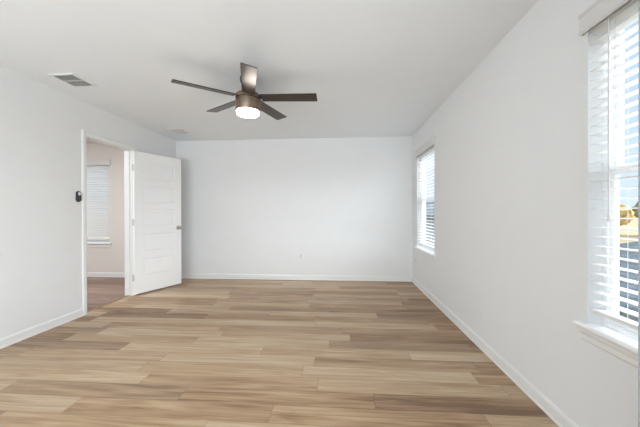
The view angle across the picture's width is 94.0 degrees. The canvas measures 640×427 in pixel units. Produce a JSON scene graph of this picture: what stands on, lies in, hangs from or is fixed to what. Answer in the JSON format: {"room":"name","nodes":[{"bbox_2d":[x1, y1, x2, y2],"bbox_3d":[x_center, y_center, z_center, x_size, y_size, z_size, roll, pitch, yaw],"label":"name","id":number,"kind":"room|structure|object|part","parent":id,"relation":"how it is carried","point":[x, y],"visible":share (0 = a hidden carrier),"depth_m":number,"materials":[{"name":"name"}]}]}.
{"room":"empty bedroom","nodes":[
{"label":"empty bedroom","id":0,"kind":"room"},
{"bbox_2d":[0,65,175,337],"bbox_3d":[-2.879,-0.054,1.618,0.115,2.440,7.416,0,0,4],"label":"wall","id":1,"kind":"structure","parent":0,"point":[41,125],"depth_m":2.94,"materials":[{"name":"paint"}]},
{"bbox_2d":[0,308,83,348],"bbox_3d":[-2.810,1.122,1.617,0.019,0.086,7.416,0,0,4],"label":"baseboard","id":2,"kind":"structure","parent":1,"relation":"attached to","point":[11,339],"depth_m":2.88,"materials":[{"name":"white wood"}]},
{"bbox_2d":[76,191,80,201],"bbox_3d":[-2.688,-0.189,3.328,0.022,0.124,0.056,0,0,4],"label":"remote","id":3,"kind":"object","parent":1,"relation":"attached to","point":[78,193],"visible":1,"depth_m":3.31,"materials":[{"name":"black plastic"}]},
{"bbox_2d":[81,130,136,314],"bbox_3d":[-2.721,0.103,3.825,0.147,2.108,0.886,0,0,4],"label":"door frame","id":4,"kind":"structure","parent":1,"relation":"attached to","point":[128,153],"depth_m":4.14,"materials":[{"name":"white wood"}]},
{"bbox_2d":[132,151,181,294],"bbox_3d":[-2.447,0.128,4.526,0.173,2.017,0.775,0,0,26],"label":"door","id":5,"kind":"structure","parent":1,"relation":"in","point":[156,221],"depth_m":4.48,"materials":[{"name":"white wood"}]},
{"bbox_2d":[86,136,411,275],"bbox_3d":[-2.308,-0.069,5.364,8.030,2.440,0.140,0,0,4],"label":"wall","id":6,"kind":"structure","parent":0,"point":[252,206],"depth_m":5.17,"materials":[{"name":"paint"}]},
{"bbox_2d":[87,167,111,247],"bbox_3d":[-4.255,-0.150,5.473,0.980,1.539,0.156,0,0,4],"label":"window","id":7,"kind":"structure","parent":6,"relation":"in","point":[90,243],"depth_m":5.42,"materials":[{"name":"white plastic"}]},
{"bbox_3d":[-4.251,0.145,5.518,0.830,0.735,0.024,0,0,4],"label":"sash","id":8,"kind":"part","parent":7,"relation":"part of","materials":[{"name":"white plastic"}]},
{"bbox_2d":[87,159,109,239],"bbox_3d":[-4.257,-0.249,5.449,0.950,1.448,0.082,0,0,4],"label":"window blind","id":9,"kind":"object","parent":7,"relation":"attached to","point":[101,204],"visible":0.38,"depth_m":5.44,"materials":[{"name":"white plastic"}]},
{"bbox_3d":[-4.254,0.465,5.466,0.878,0.020,0.048,0,0,4],"label":"rail","id":10,"kind":"part","parent":9,"relation":"part of","materials":[{"name":"white plastic"}]},
{"bbox_2d":[87,272,124,277],"bbox_3d":[-4.443,1.113,5.442,3.555,0.086,0.019,0,0,4],"label":"baseboard","id":11,"kind":"structure","parent":6,"relation":"attached to","point":[89,274],"depth_m":5.40,"materials":[{"name":"white wood"}]},
{"bbox_2d":[181,273,411,281],"bbox_3d":[-0.500,1.104,5.160,4.120,0.086,0.019,0,0,4],"label":"baseboard","id":12,"kind":"structure","parent":6,"relation":"attached to","point":[183,275],"depth_m":5.15,"materials":[{"name":"white wood"}]},
{"bbox_2d":[0,0,538,140],"bbox_3d":[-0.756,-1.339,1.481,4.375,0.120,7.656,0,0,4],"label":"ceiling","id":13,"kind":"structure","parent":0,"point":[374,68],"depth_m":2.43,"materials":[{"name":"paint"}]},
{"bbox_2d":[48,73,96,86],"bbox_3d":[-2.361,-1.274,2.863,0.239,0.012,0.274,0,0,4],"label":"ceiling vent","id":14,"kind":"object","parent":13,"relation":"in","point":[71,79],"visible":1,"depth_m":2.85,"materials":[{"name":"white plastic"}]},
{"bbox_2d":[167,129,191,133],"bbox_3d":[-2.190,-1.282,4.664,0.239,0.010,0.274,0,0,4],"label":"ceiling vent","id":15,"kind":"object","parent":13,"relation":"in","point":[177,131],"visible":1,"depth_m":4.65,"materials":[{"name":"white plastic"}]},
{"bbox_2d":[171,63,316,119],"bbox_3d":[-0.633,-1.102,2.819,1.214,0.360,1.275,1,0,4],"label":"ceiling fan","id":16,"kind":"object","parent":13,"relation":"hanging from","point":[247,102],"visible":1,"depth_m":2.74,"materials":[{"name":"brown metal"}]},
{"bbox_3d":[-1.008,-1.097,2.615,0.527,0.007,0.128,1,11,-32],"label":"blade","id":17,"kind":"part","parent":16,"relation":"part of","materials":[{"name":"brown wood"}]},
{"bbox_3d":[-0.977,-1.099,3.071,0.527,0.007,0.128,1,11,40],"label":"blade","id":18,"kind":"part","parent":16,"relation":"part of","materials":[{"name":"wood"}]},
{"bbox_3d":[-0.584,-1.088,2.445,0.128,0.007,0.527,12,-2,-14],"label":"blade","id":19,"kind":"part","parent":16,"relation":"part of","materials":[{"name":"brown wood"}]},
{"bbox_3d":[-0.534,-1.091,3.182,0.128,0.007,0.527,-10,-4,22],"label":"blade","id":20,"kind":"part","parent":16,"relation":"part of","materials":[{"name":"brown wood"}]},
{"bbox_3d":[-0.291,-1.085,2.795,0.527,0.007,0.128,1,-10,4],"label":"blade","id":21,"kind":"part","parent":16,"relation":"part of","materials":[{"name":"brown wood"}]},
{"bbox_2d":[0,277,558,426],"bbox_3d":[-2.573,1.225,1.620,8.030,0.120,7.656,0,0,4],"label":"floor","id":22,"kind":"structure","parent":0,"point":[191,352],"depth_m":2.29,"materials":[{"name":"brown wood"}]},
{"bbox_2d":[87,295,128,311],"bbox_3d":[-2.721,1.154,3.828,0.044,0.006,0.760,0,0,4],"label":"threshold","id":23,"kind":"object","parent":22,"relation":"on","point":[127,295],"visible":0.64,"depth_m":3.81,"materials":[{"name":"brown wood"}]},
{"bbox_2d":[412,0,637,426],"bbox_3d":[1.357,-0.064,1.314,0.140,2.440,7.416,0,0,4],"label":"wall","id":24,"kind":"structure","parent":0,"point":[513,149],"depth_m":1.86,"materials":[{"name":"paint"}]},
{"bbox_2d":[414,149,435,260],"bbox_3d":[1.539,-0.160,4.270,0.156,1.539,0.980,0,0,4],"label":"window","id":25,"kind":"structure","parent":24,"relation":"in","point":[428,252],"depth_m":4.65,"materials":[{"name":"white plastic"}]},
{"bbox_2d":[415,136,434,248],"bbox_3d":[1.515,-0.258,4.272,0.082,1.448,0.950,0,0,4],"label":"window blind","id":26,"kind":"object","parent":25,"relation":"attached to","point":[428,146],"visible":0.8,"depth_m":4.28,"materials":[{"name":"white plastic"}]},
{"bbox_3d":[1.530,0.456,4.273,0.048,0.020,0.878,0,0,4],"label":"rail","id":27,"kind":"part","parent":26,"relation":"part of","materials":[{"name":"white plastic"}]},
{"bbox_3d":[1.590,-0.204,4.267,0.053,1.450,0.890,0,0,4],"label":"frame","id":28,"kind":"part","parent":25,"relation":"part of","materials":[{"name":"white plastic"}]},
{"bbox_3d":[1.583,0.135,4.268,0.024,0.735,0.830,0,0,4],"label":"sash","id":29,"kind":"part","parent":25,"relation":"part of","materials":[{"name":"white plastic"}]},
{"bbox_3d":[1.602,-0.548,4.264,0.024,0.703,0.830,0,0,4],"label":"sash","id":30,"kind":"part","parent":25,"relation":"part of","materials":[{"name":"white plastic"}]},
{"bbox_2d":[412,276,578,426],"bbox_3d":[1.379,1.109,2.691,0.019,0.086,4.676,0,0,4],"label":"baseboard","id":31,"kind":"structure","parent":24,"relation":"attached to","point":[548,407],"depth_m":2.09,"materials":[{"name":"white wood"}]},
{"bbox_2d":[572,9,638,367],"bbox_3d":[1.304,-0.148,0.999,0.156,1.539,0.980,0,0,4],"label":"window","id":32,"kind":"structure","parent":24,"relation":"in","point":[612,337],"depth_m":1.39,"materials":[{"name":"white plastic"}]},
{"bbox_2d":[578,0,638,330],"bbox_3d":[1.280,-0.246,1.000,0.082,1.448,0.950,0,0,4],"label":"window blind","id":33,"kind":"object","parent":32,"relation":"attached to","point":[601,16],"visible":1,"depth_m":1.33,"materials":[{"name":"white plastic"}]},
{"bbox_3d":[1.296,0.468,1.002,0.048,0.020,0.878,0,0,4],"label":"rail","id":34,"kind":"part","parent":33,"relation":"part of","materials":[{"name":"white plastic"}]},
{"bbox_3d":[1.356,-0.192,0.995,0.053,1.450,0.890,0,0,4],"label":"frame","id":35,"kind":"part","parent":32,"relation":"part of","materials":[{"name":"white plastic"}]},
{"bbox_3d":[1.349,0.147,0.997,0.024,0.735,0.830,0,0,4],"label":"sash","id":36,"kind":"part","parent":32,"relation":"part of","materials":[{"name":"white plastic"}]},
{"bbox_3d":[1.367,-0.536,0.993,0.024,0.703,0.830,0,0,4],"label":"sash","id":37,"kind":"part","parent":32,"relation":"part of","materials":[{"name":"white plastic"}]},
{"bbox_2d":[638,0,639,426],"bbox_3d":[0.824,-0.059,0.332,0.784,2.440,0.100,0,0,4],"label":"wall","id":38,"kind":"structure","parent":0,"point":[639,0],"depth_m":0.41,"materials":[{"name":"grey paint"}]},
{"label":"outside","id":39,"kind":"structure","parent":0,"visible":0},
{"bbox_2d":[87,219,637,243],"bbox_3d":[140.392,3.386,140.344,580.000,0.300,540.000,0,0,4],"label":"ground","id":40,"kind":"structure","parent":39,"point":[630,234],"depth_m":61.30,"materials":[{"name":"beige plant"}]},
{"bbox_2d":[426,201,433,246],"bbox_3d":[9.413,1.449,26.401,6.600,5.000,14.800,0,0,4],"label":"neighbor house","id":41,"kind":"structure","parent":40,"relation":"on","point":[429,208],"depth_m":19.53,"materials":[{"name":"grey"}]},
{"bbox_2d":[619,204,635,225],"bbox_3d":[46.091,0.960,46.910,4.693,5.659,5.193,0,0,4],"label":"tree","id":42,"kind":"object","parent":40,"relation":"on","point":[623,213],"visible":0.18,"depth_m":44.84,"materials":[{"name":"yellow plant"}]},
{"bbox_2d":[619,241,637,321],"bbox_3d":[9.429,2.397,5.600,6.800,3.250,11.300,0,0,4],"label":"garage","id":43,"kind":"structure","parent":40,"relation":"on","point":[630,245],"depth_m":7.08,"materials":[{"name":"grey"}]},
{"bbox_2d":[631,202,637,217],"bbox_3d":[55.319,0.653,49.163,6.640,6.213,5.276,0,0,-15],"label":"tree","id":44,"kind":"object","parent":40,"relation":"on","point":[636,204],"visible":0.41,"depth_m":49.93,"materials":[{"name":"green plant"}]}
]}

